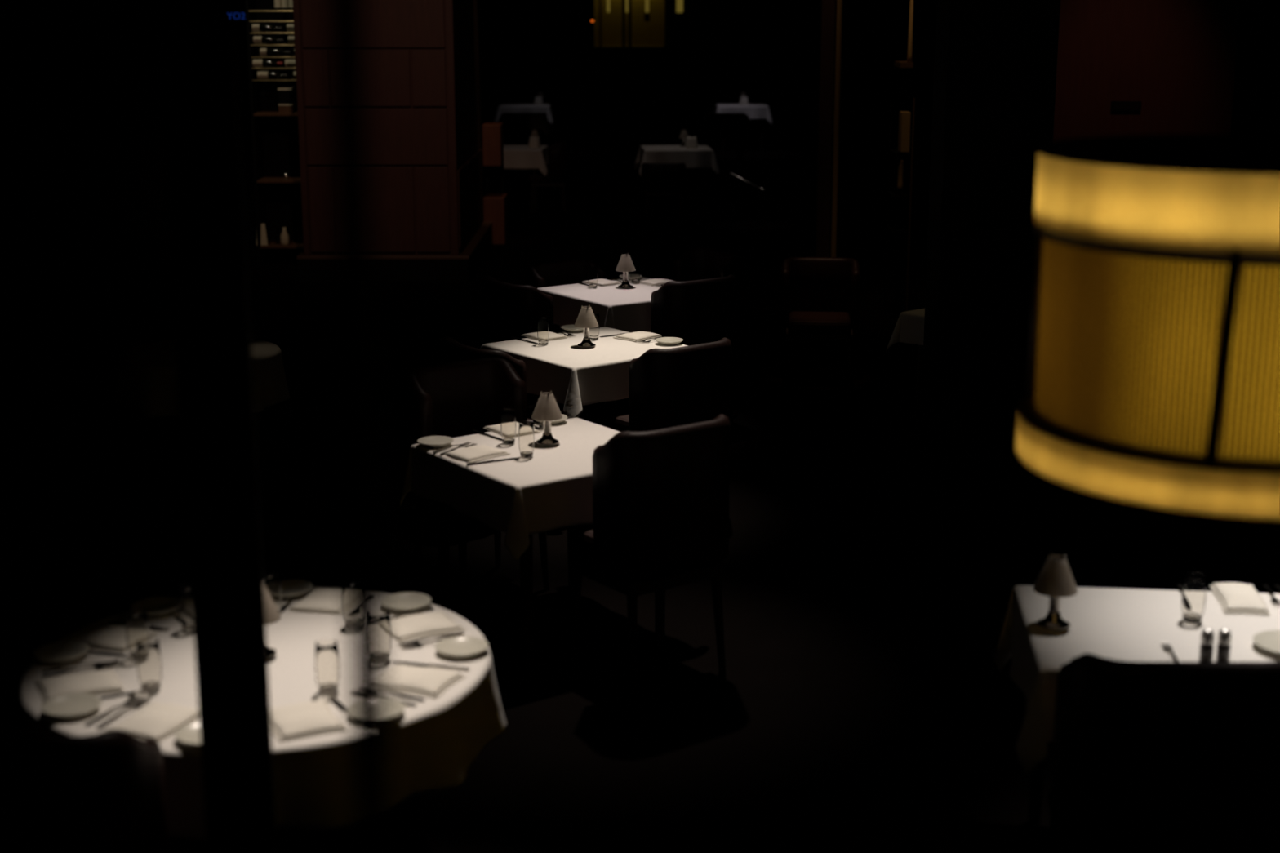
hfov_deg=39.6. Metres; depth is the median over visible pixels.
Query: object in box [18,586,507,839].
tablecloth
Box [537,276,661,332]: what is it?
tablecloth
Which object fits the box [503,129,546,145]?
dining table
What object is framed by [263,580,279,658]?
table lamp
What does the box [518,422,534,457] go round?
tumbler
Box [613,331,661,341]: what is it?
folded napkin
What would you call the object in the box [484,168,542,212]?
dining table
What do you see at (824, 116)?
trim
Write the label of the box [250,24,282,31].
wine bottle
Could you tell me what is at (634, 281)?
tumbler
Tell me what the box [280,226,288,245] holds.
carafe
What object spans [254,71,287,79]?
wine bottle
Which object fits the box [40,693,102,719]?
bread plate
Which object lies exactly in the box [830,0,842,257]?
pole
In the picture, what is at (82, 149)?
wall partition
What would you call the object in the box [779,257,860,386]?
armchair
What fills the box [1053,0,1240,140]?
wall panel
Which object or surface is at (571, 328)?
bread plate
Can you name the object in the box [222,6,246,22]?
sign
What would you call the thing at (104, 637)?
folded napkin
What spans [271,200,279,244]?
wine glass
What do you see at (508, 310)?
armchair
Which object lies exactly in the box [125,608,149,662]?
tumbler
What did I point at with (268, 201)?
wine glass
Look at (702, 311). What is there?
armchair
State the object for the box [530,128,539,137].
table lamp
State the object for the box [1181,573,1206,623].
tumbler
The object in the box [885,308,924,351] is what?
tablecloth
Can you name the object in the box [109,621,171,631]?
fork
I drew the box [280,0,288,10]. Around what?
wine bottle
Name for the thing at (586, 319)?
table lamp
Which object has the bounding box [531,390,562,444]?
table lamp
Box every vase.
[896,155,905,195]
[906,0,913,62]
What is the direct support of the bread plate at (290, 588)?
on the tablecloth at (432, 746)
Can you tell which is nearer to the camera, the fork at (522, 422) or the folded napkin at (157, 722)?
the folded napkin at (157, 722)
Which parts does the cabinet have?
post, post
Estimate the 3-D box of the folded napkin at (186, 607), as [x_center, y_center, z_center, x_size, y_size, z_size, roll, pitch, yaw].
[-1.264,0.522,5.244,0.171,0.025,0.206,-7,15,-27]
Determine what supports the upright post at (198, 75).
on the floor
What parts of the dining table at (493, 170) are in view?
leg, leg, leg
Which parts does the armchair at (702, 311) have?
backrest, leg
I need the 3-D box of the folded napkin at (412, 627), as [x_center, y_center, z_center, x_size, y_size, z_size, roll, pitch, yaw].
[-0.623,0.562,5.077,0.206,0.026,0.171,-8,16,-29]
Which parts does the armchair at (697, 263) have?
backrest, leg, seat frame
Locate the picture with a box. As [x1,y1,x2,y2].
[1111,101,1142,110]
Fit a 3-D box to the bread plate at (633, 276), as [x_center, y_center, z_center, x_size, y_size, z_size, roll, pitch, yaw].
[-0.060,-0.956,11.391,0.147,0.022,0.147,-10,17,-35]
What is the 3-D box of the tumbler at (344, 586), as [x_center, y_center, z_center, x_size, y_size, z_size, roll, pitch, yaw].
[-0.820,0.507,5.070,0.062,0.137,0.062,0,14,0]
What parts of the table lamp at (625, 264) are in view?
stem, lamp shade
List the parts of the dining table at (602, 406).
leg, leg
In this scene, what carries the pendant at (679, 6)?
hanging from the ceiling
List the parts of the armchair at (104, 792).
seat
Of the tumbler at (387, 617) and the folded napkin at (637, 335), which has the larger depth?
the folded napkin at (637, 335)
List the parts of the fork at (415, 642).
handle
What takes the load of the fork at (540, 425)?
on the tablecloth at (552, 489)
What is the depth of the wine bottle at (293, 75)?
16.77 m
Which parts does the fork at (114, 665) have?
handle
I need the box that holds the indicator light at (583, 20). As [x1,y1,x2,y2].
[581,18,595,22]
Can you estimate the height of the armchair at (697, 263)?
0.931 m
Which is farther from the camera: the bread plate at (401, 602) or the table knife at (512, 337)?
the table knife at (512, 337)
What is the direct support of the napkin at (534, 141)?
on the tablecloth at (515, 156)
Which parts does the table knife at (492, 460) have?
handle, blade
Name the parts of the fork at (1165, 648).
handle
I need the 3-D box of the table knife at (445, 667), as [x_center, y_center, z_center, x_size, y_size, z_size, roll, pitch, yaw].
[-0.564,0.643,4.783,0.225,0.007,0.019,4,14,16]
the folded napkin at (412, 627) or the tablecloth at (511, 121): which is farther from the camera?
the tablecloth at (511, 121)
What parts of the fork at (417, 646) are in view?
handle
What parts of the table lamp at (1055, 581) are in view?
stem, lamp shade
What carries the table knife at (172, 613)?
on the tablecloth at (432, 746)
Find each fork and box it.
[41,658,119,673]
[41,662,119,678]
[84,695,142,726]
[95,697,151,729]
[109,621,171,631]
[347,691,417,707]
[385,690,425,702]
[396,632,464,646]
[400,639,443,649]
[432,441,471,453]
[439,443,477,454]
[518,421,543,430]
[522,420,543,429]
[551,331,573,336]
[553,330,577,335]
[634,337,657,342]
[639,338,655,342]
[1160,641,1179,662]
[1262,584,1279,604]
[1273,584,1279,591]
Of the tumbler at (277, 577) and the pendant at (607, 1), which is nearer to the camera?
the tumbler at (277, 577)
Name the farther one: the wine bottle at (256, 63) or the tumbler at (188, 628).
the wine bottle at (256, 63)
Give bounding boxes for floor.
[0,136,1279,852]
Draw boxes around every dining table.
[435,501,665,667]
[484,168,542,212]
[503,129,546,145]
[504,129,542,145]
[553,324,617,416]
[577,401,607,427]
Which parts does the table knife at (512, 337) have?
handle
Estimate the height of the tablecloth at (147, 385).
0.254 m
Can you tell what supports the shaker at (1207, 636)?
on the tablecloth at (1123, 624)
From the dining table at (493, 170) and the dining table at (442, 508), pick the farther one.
the dining table at (493, 170)
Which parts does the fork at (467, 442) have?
handle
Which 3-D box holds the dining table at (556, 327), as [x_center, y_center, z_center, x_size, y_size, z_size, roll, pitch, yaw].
[-0.084,-0.476,11.068,0.757,0.744,0.745,-10,17,-35]
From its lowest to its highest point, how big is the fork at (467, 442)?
0.011 m
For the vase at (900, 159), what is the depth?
13.94 m
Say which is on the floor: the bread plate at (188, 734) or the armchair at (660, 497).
the armchair at (660, 497)
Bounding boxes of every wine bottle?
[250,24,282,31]
[251,35,284,44]
[252,59,282,67]
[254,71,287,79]
[257,48,290,56]
[274,0,281,10]
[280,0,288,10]
[282,59,295,67]
[284,24,293,31]
[284,35,294,44]
[288,0,293,10]
[290,71,296,79]
[291,48,294,56]
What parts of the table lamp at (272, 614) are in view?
lamp shade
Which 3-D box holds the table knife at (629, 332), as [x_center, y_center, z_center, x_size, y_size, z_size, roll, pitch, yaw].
[-0.118,-0.491,9.493,0.225,0.007,0.019,-8,16,-30]
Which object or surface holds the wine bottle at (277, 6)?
on the shelf at (275, 134)
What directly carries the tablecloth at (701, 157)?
on the dining table
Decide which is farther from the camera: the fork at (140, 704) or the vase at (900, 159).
the vase at (900, 159)
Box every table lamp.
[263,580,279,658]
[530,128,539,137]
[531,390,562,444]
[574,304,598,346]
[615,253,635,288]
[679,128,688,146]
[739,91,746,97]
[1033,551,1077,630]
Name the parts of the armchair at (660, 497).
leg, leg, seat, seat frame, leg, backrest, leg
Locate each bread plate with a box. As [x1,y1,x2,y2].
[32,640,88,663]
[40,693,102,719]
[130,596,182,616]
[174,721,200,746]
[266,579,312,598]
[346,697,405,720]
[382,592,431,612]
[417,435,453,448]
[435,635,488,657]
[534,413,567,424]
[560,324,583,332]
[619,274,641,279]
[655,337,683,345]
[1253,630,1279,654]
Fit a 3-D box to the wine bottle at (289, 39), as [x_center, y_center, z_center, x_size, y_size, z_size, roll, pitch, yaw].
[-3.179,-3.635,16.724,0.302,0.074,0.074,0,14,0]
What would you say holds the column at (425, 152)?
on the floor
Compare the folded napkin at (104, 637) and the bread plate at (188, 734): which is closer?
the bread plate at (188, 734)
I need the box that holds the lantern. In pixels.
[277,87,294,112]
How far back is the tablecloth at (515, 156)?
21.16 m
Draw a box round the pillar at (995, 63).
[918,0,1060,488]
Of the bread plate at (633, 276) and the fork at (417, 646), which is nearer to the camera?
the fork at (417, 646)
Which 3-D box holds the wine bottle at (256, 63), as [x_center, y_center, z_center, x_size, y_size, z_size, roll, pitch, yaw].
[-3.521,-3.427,16.774,0.302,0.074,0.074,0,14,0]
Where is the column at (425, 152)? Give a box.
[292,0,492,282]
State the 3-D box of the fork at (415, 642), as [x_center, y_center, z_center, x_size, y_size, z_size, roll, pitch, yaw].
[-0.585,0.593,4.979,0.199,0.011,0.025,-8,16,-29]
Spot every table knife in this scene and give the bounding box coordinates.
[86,650,129,657]
[99,691,137,699]
[168,611,186,624]
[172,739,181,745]
[279,595,297,613]
[328,696,352,722]
[382,607,434,621]
[391,661,470,671]
[466,457,519,465]
[471,430,502,440]
[511,336,537,343]
[599,332,630,337]
[1177,584,1191,610]
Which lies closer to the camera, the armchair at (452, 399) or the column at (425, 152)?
the armchair at (452, 399)
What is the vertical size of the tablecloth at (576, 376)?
0.258 m
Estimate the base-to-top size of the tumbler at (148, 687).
0.137 m
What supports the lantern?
on the shelf at (275, 134)
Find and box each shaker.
[1199,628,1214,662]
[1215,628,1231,662]
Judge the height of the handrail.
0.609 m
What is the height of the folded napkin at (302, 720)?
0.024 m
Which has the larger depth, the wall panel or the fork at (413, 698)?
the wall panel
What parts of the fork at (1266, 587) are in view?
handle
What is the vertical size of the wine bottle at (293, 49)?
0.074 m
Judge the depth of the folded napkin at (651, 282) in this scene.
11.19 m
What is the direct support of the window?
in the wall at (715, 51)
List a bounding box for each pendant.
[606,0,609,12]
[625,0,628,12]
[644,0,649,21]
[675,0,683,12]
[1015,0,1279,519]
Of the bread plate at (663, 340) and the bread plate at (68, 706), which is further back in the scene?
the bread plate at (663, 340)
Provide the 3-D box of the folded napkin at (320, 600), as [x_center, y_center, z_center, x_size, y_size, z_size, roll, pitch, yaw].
[-0.925,0.512,5.291,0.171,0.024,0.206,3,14,14]
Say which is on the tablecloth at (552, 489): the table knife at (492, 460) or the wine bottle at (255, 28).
the table knife at (492, 460)
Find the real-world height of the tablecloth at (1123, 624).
0.302 m
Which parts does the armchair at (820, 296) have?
leg, seat frame, seat, backrest, leg, leg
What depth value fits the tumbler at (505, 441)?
7.16 m
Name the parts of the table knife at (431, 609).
blade, handle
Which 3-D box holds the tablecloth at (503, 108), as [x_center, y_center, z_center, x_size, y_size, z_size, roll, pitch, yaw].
[-1.950,-5.312,30.195,0.984,0.311,0.864,0,14,0]
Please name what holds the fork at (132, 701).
on the tablecloth at (432, 746)
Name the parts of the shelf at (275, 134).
panel, brass rod, brass rod, brass rod, brass rod, brass rod, brass rod, brass rod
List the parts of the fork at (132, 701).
handle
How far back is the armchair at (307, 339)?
9.90 m
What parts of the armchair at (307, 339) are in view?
leg, backrest, seat frame, seat, leg, leg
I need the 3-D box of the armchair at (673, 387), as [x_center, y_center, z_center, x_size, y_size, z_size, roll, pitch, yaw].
[0.145,-0.003,8.801,0.526,0.886,0.478,-11,17,-38]
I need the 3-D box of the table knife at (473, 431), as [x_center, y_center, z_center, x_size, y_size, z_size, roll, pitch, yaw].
[-0.620,0.036,7.303,0.019,0.007,0.225,-12,18,-40]
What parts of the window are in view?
frame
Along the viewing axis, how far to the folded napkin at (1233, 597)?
5.26 m
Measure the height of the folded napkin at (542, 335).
0.026 m
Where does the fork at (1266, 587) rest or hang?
on the tablecloth at (1123, 624)
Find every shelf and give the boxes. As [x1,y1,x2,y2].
[244,0,303,265]
[884,61,915,314]
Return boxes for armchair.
[0,729,197,852]
[249,306,342,471]
[404,356,549,609]
[437,336,541,424]
[480,275,553,408]
[568,414,730,697]
[608,337,731,432]
[650,274,736,423]
[673,246,743,397]
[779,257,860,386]
[1046,653,1279,852]
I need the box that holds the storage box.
[897,111,911,152]
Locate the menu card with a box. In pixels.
[256,223,267,244]
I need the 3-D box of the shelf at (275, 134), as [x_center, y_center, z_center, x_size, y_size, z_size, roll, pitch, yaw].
[-3.376,-2.933,16.985,0.592,2.750,0.400,0,14,0]
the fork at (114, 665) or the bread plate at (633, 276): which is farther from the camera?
the bread plate at (633, 276)
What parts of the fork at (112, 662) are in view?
handle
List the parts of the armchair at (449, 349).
backrest, seat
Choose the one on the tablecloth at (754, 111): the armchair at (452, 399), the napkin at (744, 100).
the napkin at (744, 100)
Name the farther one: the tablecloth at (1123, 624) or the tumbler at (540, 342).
the tumbler at (540, 342)
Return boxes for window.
[593,0,665,48]
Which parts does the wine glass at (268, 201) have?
stem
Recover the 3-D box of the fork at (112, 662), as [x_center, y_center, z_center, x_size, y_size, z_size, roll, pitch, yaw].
[-1.504,0.642,4.777,0.199,0.011,0.025,-5,14,-20]
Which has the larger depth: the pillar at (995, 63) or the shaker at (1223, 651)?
the pillar at (995, 63)
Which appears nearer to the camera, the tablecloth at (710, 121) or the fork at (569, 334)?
the fork at (569, 334)
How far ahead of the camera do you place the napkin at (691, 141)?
21.32 m
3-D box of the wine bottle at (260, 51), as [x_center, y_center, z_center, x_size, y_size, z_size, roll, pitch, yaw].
[-3.446,-3.528,16.750,0.302,0.074,0.074,0,14,0]
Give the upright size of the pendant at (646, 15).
0.760 m
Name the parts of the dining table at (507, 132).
leg, leg, leg, leg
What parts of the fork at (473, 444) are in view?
handle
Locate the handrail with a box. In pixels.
[729,172,764,226]
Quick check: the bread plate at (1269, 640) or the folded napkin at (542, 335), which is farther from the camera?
the folded napkin at (542, 335)
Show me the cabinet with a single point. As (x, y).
(495, 205)
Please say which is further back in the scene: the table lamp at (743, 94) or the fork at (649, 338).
the table lamp at (743, 94)
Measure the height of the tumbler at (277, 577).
0.137 m
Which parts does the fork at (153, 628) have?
handle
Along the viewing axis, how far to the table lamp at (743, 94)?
30.17 m
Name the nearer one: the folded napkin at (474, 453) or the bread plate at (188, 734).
the bread plate at (188, 734)
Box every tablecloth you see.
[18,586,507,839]
[113,338,289,417]
[400,417,619,560]
[480,326,688,418]
[484,144,548,176]
[494,103,555,124]
[497,112,551,135]
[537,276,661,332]
[634,144,719,176]
[698,112,753,135]
[712,102,772,124]
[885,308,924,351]
[994,585,1279,775]
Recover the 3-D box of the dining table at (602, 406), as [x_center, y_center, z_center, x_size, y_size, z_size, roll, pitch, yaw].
[-0.255,-0.051,9.302,0.757,0.744,0.745,-11,17,-38]
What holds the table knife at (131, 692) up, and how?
on the tablecloth at (432, 746)
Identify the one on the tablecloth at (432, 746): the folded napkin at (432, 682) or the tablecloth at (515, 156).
the folded napkin at (432, 682)
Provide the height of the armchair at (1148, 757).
0.936 m
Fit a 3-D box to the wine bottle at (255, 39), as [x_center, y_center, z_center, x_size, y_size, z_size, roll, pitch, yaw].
[-3.506,-3.635,16.724,0.302,0.074,0.074,0,14,0]
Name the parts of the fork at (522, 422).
handle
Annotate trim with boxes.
[814,0,835,257]
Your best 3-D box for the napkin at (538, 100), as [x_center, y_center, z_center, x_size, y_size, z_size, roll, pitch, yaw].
[-1.710,-5.506,30.031,0.155,0.142,0.150,0,14,0]
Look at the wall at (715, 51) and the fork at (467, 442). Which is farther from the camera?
the wall at (715, 51)
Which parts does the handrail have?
post, rail, post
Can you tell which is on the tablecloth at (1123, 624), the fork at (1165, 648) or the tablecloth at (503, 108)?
the fork at (1165, 648)
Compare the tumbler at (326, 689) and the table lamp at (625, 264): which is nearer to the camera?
the tumbler at (326, 689)
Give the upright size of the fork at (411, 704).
0.011 m
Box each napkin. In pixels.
[34,668,123,703]
[66,623,159,652]
[100,702,199,742]
[179,597,193,621]
[270,699,346,742]
[288,587,348,614]
[382,610,466,642]
[384,663,466,698]
[444,444,510,462]
[483,422,541,437]
[521,330,568,340]
[528,135,541,148]
[534,96,543,105]
[581,278,620,285]
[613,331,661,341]
[637,278,675,285]
[684,135,697,148]
[739,96,748,105]
[1209,582,1270,615]
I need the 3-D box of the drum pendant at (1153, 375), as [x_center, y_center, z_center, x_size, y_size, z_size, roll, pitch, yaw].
[1.239,-1.699,3.294,0.888,3.639,0.888,8,16,29]
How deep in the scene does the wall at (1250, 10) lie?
26.22 m
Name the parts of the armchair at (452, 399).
leg, seat frame, leg, backrest, leg, leg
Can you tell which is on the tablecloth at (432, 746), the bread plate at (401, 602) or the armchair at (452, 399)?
the bread plate at (401, 602)
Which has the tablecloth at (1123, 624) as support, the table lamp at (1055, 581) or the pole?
the table lamp at (1055, 581)
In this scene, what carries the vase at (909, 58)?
on the display shelf at (899, 228)
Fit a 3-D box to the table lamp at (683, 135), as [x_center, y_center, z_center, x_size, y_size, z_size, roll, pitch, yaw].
[0.534,-3.503,21.566,0.124,0.211,0.124,-1,14,-4]
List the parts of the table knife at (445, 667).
blade, handle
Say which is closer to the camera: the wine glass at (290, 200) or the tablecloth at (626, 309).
the tablecloth at (626, 309)
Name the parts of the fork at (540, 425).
handle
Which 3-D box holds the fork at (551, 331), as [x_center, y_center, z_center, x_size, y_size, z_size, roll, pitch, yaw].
[-0.421,-0.498,9.512,0.025,0.011,0.199,-10,17,-36]
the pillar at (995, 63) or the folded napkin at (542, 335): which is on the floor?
the pillar at (995, 63)
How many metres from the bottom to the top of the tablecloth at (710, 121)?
0.311 m
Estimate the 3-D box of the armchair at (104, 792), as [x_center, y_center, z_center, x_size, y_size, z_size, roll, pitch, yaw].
[-1.330,1.076,4.172,0.526,0.956,0.478,3,14,14]
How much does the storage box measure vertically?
0.310 m
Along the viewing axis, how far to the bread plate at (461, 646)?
4.90 m
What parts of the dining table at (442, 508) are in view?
leg, leg, leg, leg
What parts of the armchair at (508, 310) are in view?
backrest, leg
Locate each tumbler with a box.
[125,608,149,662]
[136,638,161,693]
[177,582,193,633]
[263,569,282,617]
[315,639,339,695]
[341,580,349,629]
[382,609,391,662]
[500,408,515,444]
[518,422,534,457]
[537,317,549,345]
[587,265,597,287]
[589,313,599,339]
[630,261,639,283]
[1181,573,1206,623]
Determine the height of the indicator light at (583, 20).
0.060 m
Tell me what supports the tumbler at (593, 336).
on the tablecloth at (576, 376)
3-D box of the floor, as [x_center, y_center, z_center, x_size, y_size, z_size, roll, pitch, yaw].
[0.000,-1.140,15.669,18.000,0.120,36.000,0,14,0]
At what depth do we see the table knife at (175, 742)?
4.28 m
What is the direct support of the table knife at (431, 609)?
on the tablecloth at (432, 746)
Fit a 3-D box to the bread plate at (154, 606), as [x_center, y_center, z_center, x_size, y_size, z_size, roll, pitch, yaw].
[-1.418,0.532,5.213,0.147,0.022,0.147,0,14,0]
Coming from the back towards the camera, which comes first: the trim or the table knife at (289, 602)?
the trim
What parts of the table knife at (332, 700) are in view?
blade, handle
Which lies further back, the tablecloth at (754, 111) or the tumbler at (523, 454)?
the tablecloth at (754, 111)
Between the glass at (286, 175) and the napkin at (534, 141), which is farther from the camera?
the napkin at (534, 141)
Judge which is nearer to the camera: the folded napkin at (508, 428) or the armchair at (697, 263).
the folded napkin at (508, 428)
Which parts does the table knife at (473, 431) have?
handle, blade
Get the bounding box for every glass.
[262,200,270,244]
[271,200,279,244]
[282,173,288,179]
[283,200,291,244]
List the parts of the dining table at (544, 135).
leg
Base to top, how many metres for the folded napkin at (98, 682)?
0.024 m
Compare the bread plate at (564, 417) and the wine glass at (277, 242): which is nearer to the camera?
the bread plate at (564, 417)
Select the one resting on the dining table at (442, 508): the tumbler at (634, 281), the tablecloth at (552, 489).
the tablecloth at (552, 489)
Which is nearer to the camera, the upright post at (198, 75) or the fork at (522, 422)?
the upright post at (198, 75)
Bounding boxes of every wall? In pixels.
[480,0,936,136]
[1230,0,1279,135]
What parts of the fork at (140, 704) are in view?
handle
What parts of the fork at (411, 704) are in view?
handle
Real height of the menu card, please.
0.201 m
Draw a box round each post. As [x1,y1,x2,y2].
[156,36,277,852]
[326,0,390,852]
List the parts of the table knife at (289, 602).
blade, handle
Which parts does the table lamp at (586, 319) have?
stem, lamp shade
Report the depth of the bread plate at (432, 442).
7.17 m
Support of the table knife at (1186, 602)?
on the tablecloth at (1123, 624)
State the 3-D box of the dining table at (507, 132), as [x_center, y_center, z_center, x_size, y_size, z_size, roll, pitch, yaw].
[-1.820,-4.510,27.817,0.620,0.744,0.620,0,14,0]
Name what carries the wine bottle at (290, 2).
on the shelf at (275, 134)
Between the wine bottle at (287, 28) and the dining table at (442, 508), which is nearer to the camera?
the dining table at (442, 508)
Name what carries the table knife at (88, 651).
on the tablecloth at (432, 746)
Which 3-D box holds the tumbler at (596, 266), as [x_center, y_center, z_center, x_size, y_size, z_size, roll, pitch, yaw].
[-0.293,-0.936,11.062,0.062,0.137,0.062,-10,17,-35]
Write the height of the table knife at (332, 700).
0.007 m
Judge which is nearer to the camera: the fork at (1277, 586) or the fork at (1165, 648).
the fork at (1165, 648)
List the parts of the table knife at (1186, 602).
handle, blade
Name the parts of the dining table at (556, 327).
leg, leg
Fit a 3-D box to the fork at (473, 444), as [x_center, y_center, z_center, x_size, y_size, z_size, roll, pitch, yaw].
[-0.723,0.088,7.078,0.025,0.011,0.199,11,17,37]
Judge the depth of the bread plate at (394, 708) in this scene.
4.46 m
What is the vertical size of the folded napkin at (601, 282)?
0.025 m
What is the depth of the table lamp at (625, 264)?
11.02 m
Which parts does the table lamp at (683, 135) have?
lamp shade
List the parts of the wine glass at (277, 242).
stem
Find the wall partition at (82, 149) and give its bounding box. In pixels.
[0,0,484,239]
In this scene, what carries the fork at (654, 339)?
on the tablecloth at (576, 376)
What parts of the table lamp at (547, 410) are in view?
lamp shade, stem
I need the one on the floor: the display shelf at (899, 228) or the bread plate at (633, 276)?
the display shelf at (899, 228)
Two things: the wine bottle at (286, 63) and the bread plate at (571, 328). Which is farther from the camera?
the wine bottle at (286, 63)
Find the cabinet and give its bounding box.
[481,122,507,244]
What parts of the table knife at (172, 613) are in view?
handle, blade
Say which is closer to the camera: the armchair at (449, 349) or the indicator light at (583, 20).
the armchair at (449, 349)
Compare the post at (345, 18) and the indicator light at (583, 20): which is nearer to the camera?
the post at (345, 18)

